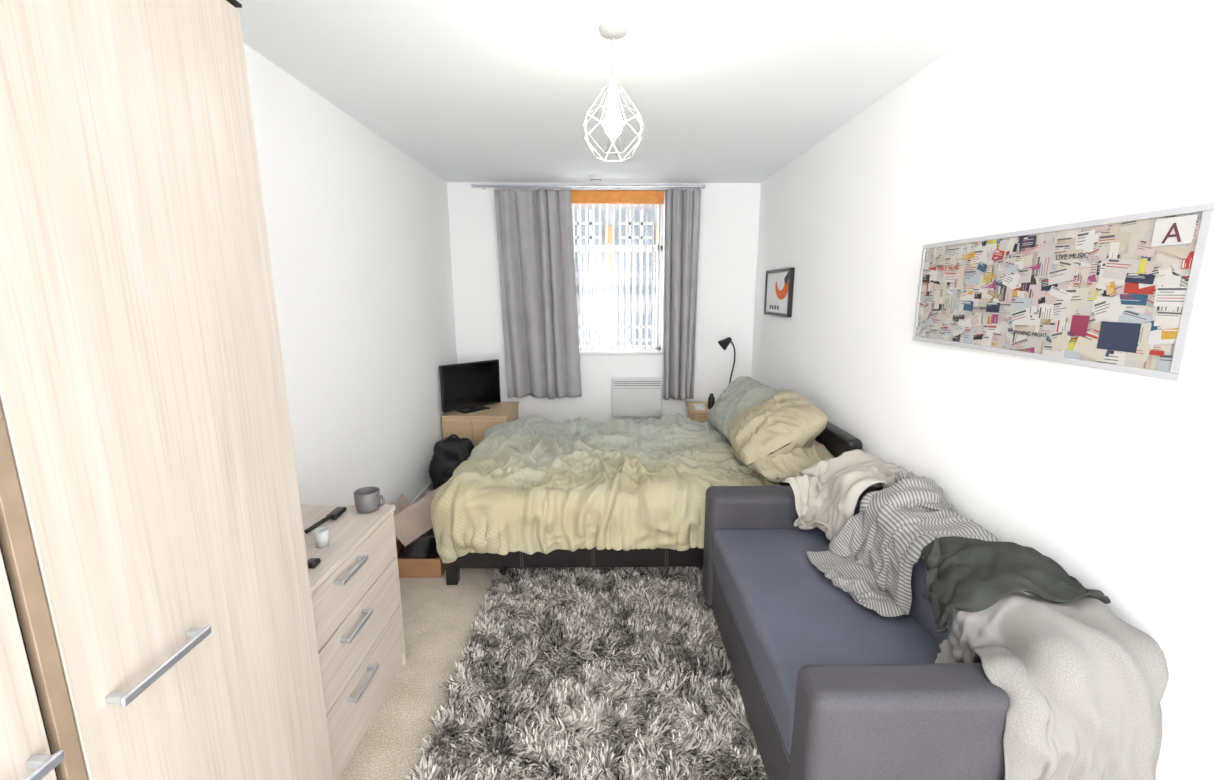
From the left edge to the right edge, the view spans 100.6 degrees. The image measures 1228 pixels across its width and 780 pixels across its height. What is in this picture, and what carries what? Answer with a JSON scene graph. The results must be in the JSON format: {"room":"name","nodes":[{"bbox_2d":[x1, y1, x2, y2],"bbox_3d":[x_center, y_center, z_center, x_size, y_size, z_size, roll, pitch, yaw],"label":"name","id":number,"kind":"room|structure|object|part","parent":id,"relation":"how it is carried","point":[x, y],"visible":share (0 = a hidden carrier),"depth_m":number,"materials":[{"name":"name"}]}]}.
{"room":"bedroom","nodes":[
{"label":"bedroom","id":0,"kind":"room"},
{"bbox_2d":[243,43,456,504],"bbox_3d":[-1.407,-0.025,1.722,0.100,2.400,5.630,0,11,-1],"label":"wall","id":1,"kind":"structure","parent":0,"point":[358,230],"depth_m":2.68,"materials":[{"name":"white paint"}]},
{"bbox_2d":[410,481,433,504],"bbox_3d":[-1.350,1.104,1.940,0.015,0.100,5.630,0,11,-1],"label":"baseboard","id":2,"kind":"structure","parent":1,"relation":"attached to","point":[429,487],"depth_m":3.68,"materials":[{"name":"white wood"}]},
{"bbox_2d":[339,566,766,779],"bbox_3d":[-0.042,1.175,2.099,2.834,0.100,5.880,0,11,-1],"label":"floor","id":3,"kind":"structure","parent":0,"point":[437,615],"depth_m":2.06,"materials":[{"name":"beige carpet"}]},
{"bbox_2d":[0,543,64,779],"bbox_3d":[-1.021,0.409,0.322,0.593,2.075,0.707,0,11,-1],"label":"wardrobe","id":4,"kind":"object","parent":3,"relation":"on","point":[25,749],"visible":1,"depth_m":0.65,"materials":[{"name":"brown wood"}]},
{"bbox_3d":[-0.748,0.486,0.666,0.030,0.012,0.012,0,11,-1],"label":"door handle post","id":5,"kind":"part","parent":4,"relation":"part of","materials":[{"name":"metal"}]},
{"bbox_3d":[-0.732,0.501,0.588,0.008,0.016,0.185,0,11,-1],"label":"door handle","id":6,"kind":"part","parent":4,"relation":"part of","materials":[{"name":"metal"}]},
{"bbox_2d":[0,0,333,779],"bbox_3d":[-1.030,0.284,0.956,0.593,2.082,0.587,0,11,-1],"label":"wardrobe","id":7,"kind":"object","parent":3,"relation":"on","point":[152,540],"visible":1,"depth_m":0.83,"materials":[{"name":"brown wood"}]},
{"bbox_3d":[-0.773,0.339,0.685,0.020,2.075,0.023,0,11,-1],"label":"edge post","id":8,"kind":"part","parent":7,"relation":"part of","materials":[{"name":"brown wood"}]},
{"bbox_3d":[-0.749,0.466,0.771,0.030,0.012,0.012,0,11,-1],"label":"door handle post","id":9,"kind":"part","parent":7,"relation":"part of","materials":[{"name":"metal"}]},
{"bbox_3d":[-0.735,0.452,0.845,0.008,0.016,0.174,0,11,-1],"label":"door handle","id":10,"kind":"part","parent":7,"relation":"part of","materials":[{"name":"metal"}]},
{"bbox_3d":[-0.751,0.437,0.919,0.030,0.012,0.012,0,11,-1],"label":"door handle post","id":11,"kind":"part","parent":7,"relation":"part of","materials":[{"name":"metal"}]},
{"bbox_3d":[-1.045,-0.736,0.760,0.563,0.006,0.587,0,11,-1],"label":"cornice","id":12,"kind":"part","parent":7,"relation":"part of","materials":[{"name":"beige wood"}]},
{"bbox_2d":[300,505,405,779],"bbox_3d":[-1.076,0.847,1.712,0.518,0.690,0.673,0,11,-1],"label":"dresser","id":13,"kind":"object","parent":3,"relation":"on","point":[355,585],"visible":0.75,"depth_m":1.71,"materials":[{"name":"brown wood"}]},
{"bbox_2d":[307,558,320,567],"bbox_3d":[-0.907,0.520,1.533,0.035,0.018,0.040,0,11,-1],"label":"case","id":14,"kind":"object","parent":13,"relation":"on","point":[312,562],"visible":0.79,"depth_m":1.52,"materials":[{"name":"black plastic"}]},
{"bbox_2d":[313,527,328,547],"bbox_3d":[-0.946,0.479,1.652,0.042,0.055,0.042,0,11,-1],"label":"glass tumbler","id":15,"kind":"object","parent":13,"relation":"on","point":[321,534],"visible":1,"depth_m":1.64,"materials":[{"name":"white glass"}]},
{"bbox_2d":[304,507,346,533],"bbox_3d":[-1.022,0.461,1.820,0.045,0.018,0.193,1,11,3],"label":"brush","id":16,"kind":"object","parent":13,"relation":"on","point":[337,511],"visible":1,"depth_m":1.83,"materials":[{"name":"black plastic"}]},
{"bbox_3d":[-1.033,0.469,1.781,0.016,0.017,0.112,2,11,9],"label":"brush handle","id":17,"kind":"part","parent":16,"relation":"part of","materials":[{"name":"black plastic"}]},
{"bbox_3d":[-0.835,0.584,1.549,0.030,0.012,0.012,0,11,-1],"label":"drawer handle post","id":18,"kind":"part","parent":13,"relation":"part of","materials":[{"name":"metal"}]},
{"bbox_3d":[-0.835,0.777,1.586,0.030,0.012,0.012,0,11,-1],"label":"drawer handle post","id":19,"kind":"part","parent":13,"relation":"part of","materials":[{"name":"metal"}]},
{"bbox_3d":[-0.835,0.986,1.626,0.030,0.012,0.012,0,11,-1],"label":"drawer handle post","id":20,"kind":"part","parent":13,"relation":"part of","materials":[{"name":"metal"}]},
{"bbox_3d":[-0.860,0.624,1.665,0.018,0.180,0.638,0,11,-1],"label":"drawer","id":21,"kind":"part","parent":13,"relation":"part of","materials":[{"name":"brown wood"}]},
{"bbox_3d":[-0.821,0.571,1.618,0.008,0.016,0.165,0,11,-1],"label":"drawer handle","id":22,"kind":"part","parent":13,"relation":"part of","materials":[{"name":"metal"}]},
{"bbox_3d":[-0.860,0.819,1.702,0.018,0.205,0.638,0,11,-1],"label":"drawer","id":23,"kind":"part","parent":13,"relation":"part of","materials":[{"name":"brown wood"}]},
{"bbox_3d":[-0.837,0.558,1.687,0.030,0.012,0.012,0,11,-1],"label":"drawer handle post","id":24,"kind":"part","parent":13,"relation":"part of","materials":[{"name":"metal"}]},
{"bbox_3d":[-0.821,0.763,1.655,0.008,0.016,0.165,0,11,-1],"label":"drawer handle","id":25,"kind":"part","parent":13,"relation":"part of","materials":[{"name":"metal"}]},
{"bbox_3d":[-0.860,1.028,1.743,0.018,0.208,0.638,0,11,-1],"label":"drawer","id":26,"kind":"part","parent":13,"relation":"part of","materials":[{"name":"brown wood"}]},
{"bbox_3d":[-0.837,0.750,1.724,0.030,0.012,0.012,0,11,-1],"label":"drawer handle post","id":27,"kind":"part","parent":13,"relation":"part of","materials":[{"name":"metal"}]},
{"bbox_3d":[-0.821,0.973,1.695,0.008,0.016,0.165,0,11,-1],"label":"drawer handle","id":28,"kind":"part","parent":13,"relation":"part of","materials":[{"name":"metal"}]},
{"bbox_2d":[354,486,384,513],"bbox_3d":[-0.923,0.417,1.918,0.088,0.076,0.108,-10,14,-41],"label":"coffee mug","id":29,"kind":"object","parent":13,"relation":"on","point":[367,499],"visible":1,"depth_m":1.90,"materials":[{"name":"grey ceramic"}]},
{"bbox_3d":[-0.874,0.415,1.911,0.035,0.052,0.010,3,11,17],"label":"mug handle","id":30,"kind":"part","parent":29,"relation":"part of","materials":[{"name":"grey ceramic"}]},
{"bbox_3d":[-0.837,0.959,1.764,0.030,0.012,0.012,0,11,-1],"label":"drawer handle post","id":31,"kind":"part","parent":13,"relation":"part of","materials":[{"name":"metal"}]},
{"bbox_2d":[392,483,445,577],"bbox_3d":[-1.114,0.806,3.066,0.434,0.265,0.753,0,11,-1],"label":"cardboard box","id":32,"kind":"object","parent":3,"relation":"on","point":[417,554],"visible":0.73,"depth_m":2.85,"materials":[{"name":"brown cardboard"}]},
{"bbox_3d":[-1.114,0.735,3.093,0.142,0.134,0.659,3,11,13],"label":"loose panel","id":33,"kind":"part","parent":32,"relation":"part of","materials":[{"name":"cardboard"}]},
{"bbox_2d":[429,434,474,489],"bbox_3d":[-1.169,0.562,3.735,0.367,0.480,0.343,0,11,-1],"label":"backpack","id":34,"kind":"object","parent":3,"relation":"on","point":[450,452],"visible":0.41,"depth_m":3.65,"materials":[{"name":"black fabric"}]},
{"bbox_3d":[-1.169,0.349,3.717,0.097,0.055,0.018,0,11,-1],"label":"grab handle","id":35,"kind":"part","parent":34,"relation":"part of","materials":[{"name":"black fabric"}]},
{"bbox_2d":[441,401,518,446],"bbox_3d":[-1.111,0.418,4.356,0.526,0.535,0.552,0,11,-1],"label":"base cabinet","id":36,"kind":"object","parent":3,"relation":"on","point":[473,426],"visible":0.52,"depth_m":4.06,"materials":[{"name":"brown wood"}]},
{"bbox_3d":[-1.239,0.464,4.088,0.219,0.465,0.012,0,11,-1],"label":"door","id":37,"kind":"part","parent":36,"relation":"part of","materials":[{"name":"brown wood"}]},
{"bbox_2d":[439,359,500,413],"bbox_3d":[-1.177,-0.030,4.208,0.140,0.399,0.530,10,15,42],"label":"television","id":38,"kind":"object","parent":36,"relation":"on","point":[467,387],"visible":1,"depth_m":4.17,"materials":[{"name":"black plastic"}]},
{"bbox_3d":[-0.994,0.464,4.092,0.260,0.465,0.012,0,11,-1],"label":"door","id":39,"kind":"part","parent":36,"relation":"part of","materials":[{"name":"brown wood"}]},
{"bbox_2d":[404,566,767,779],"bbox_3d":[-0.075,1.120,1.940,1.173,0.066,1.831,0,11,-1],"label":"shaggy rug","id":40,"kind":"object","parent":3,"relation":"on","point":[571,673],"visible":0.98,"depth_m":1.91,"materials":[{"name":"grey carpet"}]},
{"bbox_2d":[445,421,861,584],"bbox_3d":[0.179,0.499,3.299,2.125,0.775,1.435,0,11,-1],"label":"double bed","id":41,"kind":"object","parent":3,"relation":"on","point":[837,441],"visible":0.12,"depth_m":2.64,"materials":[{"name":"black leather"}]},
{"bbox_3d":[-0.844,0.938,2.670,0.055,0.150,0.060,0,11,-1],"label":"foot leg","id":42,"kind":"part","parent":41,"relation":"part of","materials":[{"name":"black wood"}]},
{"bbox_3d":[0.174,0.794,2.653,1.995,0.260,0.045,0,11,-1],"label":"rail","id":43,"kind":"part","parent":41,"relation":"part of","materials":[{"name":"black leather"}]},
{"bbox_2d":[431,413,780,562],"bbox_3d":[-0.039,0.514,3.280,1.873,0.454,1.729,0,11,-1],"label":"duvet","id":44,"kind":"object","parent":41,"relation":"on","point":[533,484],"visible":0.92,"depth_m":2.60,"materials":[{"name":"beige fabric"}]},
{"bbox_2d":[708,376,778,440],"bbox_3d":[0.894,0.134,3.520,0.417,0.388,0.631,0,11,-1],"label":"pillow","id":45,"kind":"object","parent":44,"relation":"on","point":[745,392],"visible":0.64,"depth_m":3.37,"materials":[{"name":"grey fabric"}]},
{"bbox_2d":[730,434,834,483],"bbox_3d":[0.931,0.343,2.829,0.447,0.240,0.563,-1,11,-7],"label":"pillow","id":46,"kind":"object","parent":41,"relation":"on","point":[776,470],"visible":0.37,"depth_m":2.62,"materials":[{"name":"beige fabric"}]},
{"bbox_2d":[728,390,827,469],"bbox_3d":[0.912,0.219,2.926,0.490,0.383,0.632,0,11,-1],"label":"pillow","id":47,"kind":"object","parent":46,"relation":"on","point":[757,432],"visible":0.94,"depth_m":2.69,"materials":[{"name":"beige fabric"}]},
{"bbox_3d":[0.164,0.498,3.301,1.975,0.175,1.370,0,11,-1],"label":"mattress","id":48,"kind":"part","parent":41,"relation":"part of","materials":[{"name":"fabric"}]},
{"bbox_3d":[1.199,0.496,3.315,0.085,0.775,1.430,0,11,-1],"label":"headboard","id":49,"kind":"part","parent":41,"relation":"part of","materials":[{"name":"black leather"}]},
{"bbox_2d":[685,401,715,422],"bbox_3d":[0.921,0.390,4.406,0.560,0.510,0.420,0,11,-1],"label":"bedside table","id":50,"kind":"object","parent":3,"relation":"on","point":[701,416],"visible":0.21,"depth_m":4.23,"materials":[{"name":"brown wood"}]},
{"bbox_2d":[693,404,705,409],"bbox_3d":[0.717,0.142,4.284,0.090,0.021,0.140,0,11,-1],"label":"paperback book","id":51,"kind":"object","parent":50,"relation":"on","point":[696,406],"visible":1,"depth_m":4.25,"materials":[{"name":"white paper"}]},
{"bbox_3d":[0.924,0.301,4.208,0.480,0.180,0.015,0,11,-1],"label":"drawer","id":52,"kind":"part","parent":50,"relation":"part of","materials":[{"name":"brown wood"}]},
{"bbox_2d":[708,393,714,408],"bbox_3d":[0.813,0.092,4.255,0.056,0.131,0.056,0,11,-1],"label":"water bottle","id":53,"kind":"object","parent":50,"relation":"on","point":[711,399],"visible":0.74,"depth_m":4.24,"materials":[{"name":"black plastic"}]},
{"bbox_2d":[718,337,735,382],"bbox_3d":[0.941,-0.146,4.263,0.172,0.595,0.130,0,11,-1],"label":"desk lamp","id":54,"kind":"object","parent":50,"relation":"on","point":[724,343],"visible":0.67,"depth_m":4.19,"materials":[{"name":"black plastic"}]},
{"bbox_2d":[702,486,1009,779],"bbox_3d":[0.822,0.817,1.841,0.760,0.700,1.315,0,11,-1],"label":"sofa","id":55,"kind":"object","parent":3,"relation":"on","point":[830,686],"visible":0.44,"depth_m":1.49,"materials":[{"name":"fabric"}]},
{"bbox_3d":[0.475,1.019,1.865,0.025,0.215,1.055,0,11,-1],"label":"panel","id":56,"kind":"part","parent":55,"relation":"part of","materials":[{"name":"fabric"}]},
{"bbox_3d":[0.814,0.741,2.412,0.760,0.565,0.165,0,11,-1],"label":"arm","id":57,"kind":"part","parent":55,"relation":"part of","materials":[{"name":"fabric"}]},
{"bbox_2d":[712,529,940,761],"bbox_3d":[0.745,0.812,1.824,0.585,0.193,1.035,0,11,-1],"label":"seat cushion","id":58,"kind":"object","parent":55,"relation":"on","point":[785,613],"depth_m":1.67,"materials":[{"name":"fabric"}]},
{"bbox_2d":[783,449,916,538],"bbox_3d":[1.016,0.591,2.243,0.499,0.588,0.664,0,11,-1],"label":"blanket","id":59,"kind":"object","parent":55,"relation":"on","point":[827,493],"visible":0.79,"depth_m":2.20,"materials":[{"name":"white fabric"}]},
{"bbox_3d":[0.830,0.960,1.268,0.760,0.565,0.135,0,11,-1],"label":"arm","id":60,"kind":"part","parent":55,"relation":"part of","materials":[{"name":"fabric"}]},
{"bbox_3d":[1.105,0.718,1.826,0.195,0.500,1.295,0,11,-1],"label":"backrest","id":61,"kind":"part","parent":55,"relation":"part of","materials":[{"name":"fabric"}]},
{"bbox_2d":[807,469,1000,616],"bbox_3d":[1.014,0.538,1.782,0.514,0.356,0.584,0,11,-1],"label":"striped blanket","id":62,"kind":"object","parent":55,"relation":"on","point":[891,527],"visible":0.85,"depth_m":1.80,"materials":[{"name":"grey fabric"}]},
{"bbox_2d":[935,590,1168,779],"bbox_3d":[1.078,0.912,1.259,0.401,0.795,0.601,0,11,-1],"label":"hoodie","id":63,"kind":"object","parent":55,"relation":"on","point":[1085,687],"visible":0.74,"depth_m":1.13,"materials":[{"name":"white fabric"}]},
{"bbox_2d":[916,538,1113,619],"bbox_3d":[1.071,0.572,1.419,0.384,0.243,0.310,0,11,-1],"label":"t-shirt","id":64,"kind":"object","parent":63,"relation":"on","point":[963,576],"visible":1,"depth_m":1.40,"materials":[{"name":"grey fabric"}]},
{"bbox_2d":[447,182,760,421],"bbox_3d":[-0.081,-0.584,4.627,2.834,2.400,0.250,0,11,-1],"label":"wall","id":65,"kind":"structure","parent":0,"point":[729,212],"depth_m":4.44,"materials":[{"name":"white paint"}]},
{"bbox_2d":[571,191,663,349],"bbox_3d":[0.017,-1.028,4.482,0.820,1.358,0.070,0,11,-1],"label":"vertical blind","id":66,"kind":"object","parent":65,"relation":"attached to","point":[577,197],"visible":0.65,"depth_m":4.43,"materials":[{"name":"white fabric"}]},
{"bbox_2d":[575,245,662,250],"bbox_3d":[0.015,-1.269,4.563,0.840,0.050,0.060,0,11,-1],"label":"transom","id":67,"kind":"object","parent":65,"relation":"attached to","point":[616,247],"visible":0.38,"depth_m":4.53,"materials":[{"name":"white plastic"}]},
{"bbox_2d":[579,345,660,350],"bbox_3d":[0.015,-0.380,4.734,0.840,0.060,0.060,0,11,-1],"label":"frame","id":68,"kind":"object","parent":65,"relation":"attached to","point":[635,347],"visible":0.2,"depth_m":4.70,"materials":[{"name":"white plastic"}]},
{"bbox_2d":[579,350,662,354],"bbox_3d":[0.017,-0.337,4.620,0.836,0.022,0.180,0,11,-1],"label":"sill","id":69,"kind":"structure","parent":65,"relation":"attached to","point":[621,352],"depth_m":4.55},
{"bbox_2d":[612,378,661,416],"bbox_3d":[0.205,0.066,4.582,0.443,0.350,0.068,0,11,-1],"label":"heater","id":70,"kind":"object","parent":65,"relation":"attached to","point":[631,397],"visible":1,"depth_m":4.56,"materials":[{"name":"white metal"}]},
{"bbox_2d":[614,385,659,385],"bbox_3d":[0.206,-0.039,4.536,0.415,0.007,0.005,0,11,-1],"label":"vent","id":71,"kind":"object","parent":70,"relation":"attached to","point":[614,385],"depth_m":4.53,"materials":[{"name":"white metal"}]},
{"bbox_2d":[614,383,660,383],"bbox_3d":[0.206,-0.057,4.532,0.415,0.007,0.005,0,11,-1],"label":"vent","id":72,"kind":"object","parent":70,"relation":"attached to","point":[614,383],"depth_m":4.53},
{"bbox_2d":[614,381,660,381],"bbox_3d":[0.206,-0.075,4.529,0.415,0.007,0.005,0,11,-1],"label":"vent","id":73,"kind":"object","parent":70,"relation":"attached to","point":[614,381],"depth_m":4.53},
{"bbox_2d":[655,204,663,349],"bbox_3d":[0.410,-1.037,4.613,0.050,1.395,0.060,0,11,-1],"label":"frame","id":74,"kind":"object","parent":65,"relation":"attached to","point":[662,205],"visible":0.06,"depth_m":4.59,"materials":[{"name":"white plastic"}]},
{"bbox_2d":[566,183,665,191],"bbox_3d":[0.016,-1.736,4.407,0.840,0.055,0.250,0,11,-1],"label":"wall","id":75,"kind":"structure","parent":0,"point":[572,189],"depth_m":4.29,"materials":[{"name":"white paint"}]},
{"bbox_2d":[471,184,705,189],"bbox_3d":[-0.207,-1.680,4.226,1.926,0.030,0.115,0,11,-1],"label":"rail","id":76,"kind":"object","parent":75,"relation":"attached to","point":[472,185],"visible":1,"depth_m":4.18,"materials":[{"name":"metal"}]},
{"bbox_2d":[494,188,581,398],"bbox_3d":[-0.635,-0.787,4.351,0.701,1.748,0.131,0,11,-1],"label":"curtain","id":77,"kind":"object","parent":76,"relation":"hanging from","point":[535,228],"visible":1,"depth_m":4.33,"materials":[{"name":"grey fabric"}]},
{"bbox_2d":[663,189,700,400],"bbox_3d":[0.568,-0.778,4.362,0.296,1.768,0.122,0,11,-1],"label":"curtain","id":78,"kind":"object","parent":76,"relation":"hanging from","point":[682,207],"visible":1,"depth_m":4.33,"materials":[{"name":"grey fabric"}]},
{"bbox_2d":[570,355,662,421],"bbox_3d":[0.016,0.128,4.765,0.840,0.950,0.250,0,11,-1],"label":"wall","id":79,"kind":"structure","parent":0,"point":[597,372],"depth_m":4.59,"materials":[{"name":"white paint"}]},
{"bbox_2d":[237,0,1019,182],"bbox_3d":[-0.042,-1.280,1.627,2.834,0.100,5.880,0,11,-1],"label":"ceiling","id":80,"kind":"structure","parent":0,"point":[723,91],"depth_m":2.13,"materials":[{"name":"paint"}]},
{"bbox_2d":[589,174,602,182],"bbox_3d":[-0.144,-1.667,4.026,0.110,0.045,0.110,0,11,-1],"label":"smoke detector","id":81,"kind":"object","parent":80,"relation":"attached to","point":[595,178],"visible":1,"depth_m":3.99,"materials":[{"name":"white plastic"}]},
{"bbox_2d":[583,20,643,161],"bbox_3d":[-0.002,-1.050,1.810,0.215,0.422,0.247,0,11,-1],"label":"pendant lamp","id":82,"kind":"object","parent":80,"relation":"hanging from","point":[612,30],"visible":1,"depth_m":1.79,"materials":[{"name":"plastic"}]},
{"bbox_3d":[-0.002,-1.158,1.789,0.007,0.160,0.007,0,11,-1],"label":"cord","id":83,"kind":"part","parent":82,"relation":"part of","materials":[{"name":"white plastic"}]},
{"bbox_3d":[-0.002,-0.958,1.827,0.215,0.235,0.247,0,11,-1],"label":"lamp shade","id":84,"kind":"part","parent":82,"relation":"part of","materials":[{"name":"white metal"}]},
{"bbox_3d":[-0.002,-0.968,1.825,0.066,0.117,0.066,0,11,-1],"label":"bulb","id":85,"kind":"part","parent":82,"relation":"part of","materials":[{"name":"white glass"}]},
{"bbox_2d":[751,0,1227,779],"bbox_3d":[1.326,-0.033,1.759,0.100,2.400,5.630,0,11,-1],"label":"wall","id":86,"kind":"structure","parent":0,"point":[1051,112],"depth_m":1.49,"materials":[{"name":"white paint"}]},
{"bbox_2d":[764,268,794,316],"bbox_3d":[1.231,-0.731,3.828,0.029,0.340,0.560,0,11,-1],"label":"framed print","id":87,"kind":"object","parent":86,"relation":"attached to","point":[779,283],"visible":1,"depth_m":3.77,"materials":[{"name":"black paper"}]},
{"bbox_3d":[1.219,-0.781,4.091,0.012,0.340,0.025,0,11,-1],"label":"frame","id":88,"kind":"part","parent":87,"relation":"part of","materials":[{"name":"black plastic"}]},
{"bbox_3d":[1.222,-0.575,3.858,0.012,0.022,0.560,0,11,-1],"label":"frame","id":89,"kind":"part","parent":87,"relation":"part of","materials":[{"name":"black plastic"}]},
{"bbox_3d":[1.222,-0.887,3.798,0.012,0.022,0.560,0,11,-1],"label":"frame","id":90,"kind":"part","parent":87,"relation":"part of","materials":[{"name":"black plastic"}]},
{"bbox_3d":[1.226,-0.680,3.565,0.012,0.340,0.025,0,11,-1],"label":"frame","id":91,"kind":"part","parent":87,"relation":"part of","materials":[{"name":"black plastic"}]},
{"bbox_2d":[913,202,1227,380],"bbox_3d":[1.262,-0.301,1.592,0.030,0.380,1.005,0,11,-1],"label":"framed collage","id":92,"kind":"object","parent":86,"relation":"attached to","point":[1129,294],"visible":1,"depth_m":1.35,"materials":[{"name":"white paper"}]},
{"bbox_3d":[1.255,-0.394,2.077,0.028,0.348,0.016,0,11,-1],"label":"frame","id":93,"kind":"part","parent":92,"relation":"part of","materials":[{"name":"white wood"}]},
{"bbox_3d":[1.262,-0.122,1.626,0.028,0.016,1.005,0,11,-1],"label":"frame","id":94,"kind":"part","parent":92,"relation":"part of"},
{"bbox_3d":[1.262,-0.480,1.558,0.028,0.016,1.005,0,11,-1],"label":"frame","id":95,"kind":"part","parent":92,"relation":"part of","materials":[{"name":"white wood"}]},
{"bbox_3d":[1.269,-0.208,1.109,0.028,0.348,0.022,0,11,-1],"label":"frame","id":96,"kind":"part","parent":92,"relation":"part of","materials":[{"name":"white wood"}]},
{"label":"outside","id":97,"kind":"structure","parent":0,"visible":0},
{"bbox_2d":[575,251,656,279],"bbox_3d":[0.343,-1.584,11.325,5.400,16.735,0.030,0,11,-1],"label":"rails","id":98,"kind":"object","parent":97,"point":[575,251],"visible":0.04,"depth_m":11.09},
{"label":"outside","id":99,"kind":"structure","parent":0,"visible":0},
{"bbox_2d":[574,204,656,345],"bbox_3d":[0.328,-2.852,12.187,15.000,20.000,1.000,0,11,-1],"label":"facade","id":100,"kind":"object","parent":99,"point":[596,206],"visible":0.02,"depth_m":11.75,"materials":[{"name":"white paint"}]},
{"bbox_2d":[574,210,652,345],"bbox_3d":[1.060,-2.310,11.751,15.750,17.300,0.060,0,11,-1],"label":"pane","id":101,"kind":"object","parent":100,"relation":"attached to","point":[596,212],"visible":0.02,"depth_m":11.56,"materials":[{"name":"glass"}]},
{"bbox_2d":[574,209,651,345],"bbox_3d":[1.061,-2.301,11.707,15.750,17.300,0.070,0,11,-1],"label":"mullions","id":102,"kind":"structure","parent":101,"relation":"attached to","point":[629,237],"depth_m":11.50,"materials":[{"name":"white plastic"}]},
{"bbox_2d":[576,286,655,293],"bbox_3d":[0.335,-1.167,11.950,15.000,16.280,0.100,0,11,-1],"label":"bands","id":103,"kind":"object","parent":100,"relation":"attached to","point":[603,288],"visible":0.04,"depth_m":11.68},
{"bbox_2d":[604,226,656,271],"bbox_3d":[0.470,-3.192,11.573,15.170,1.000,0.060,0,11,-1],"label":"panels","id":104,"kind":"object","parent":100,"relation":"attached to","point":[609,227],"visible":0.08,"depth_m":11.51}
]}

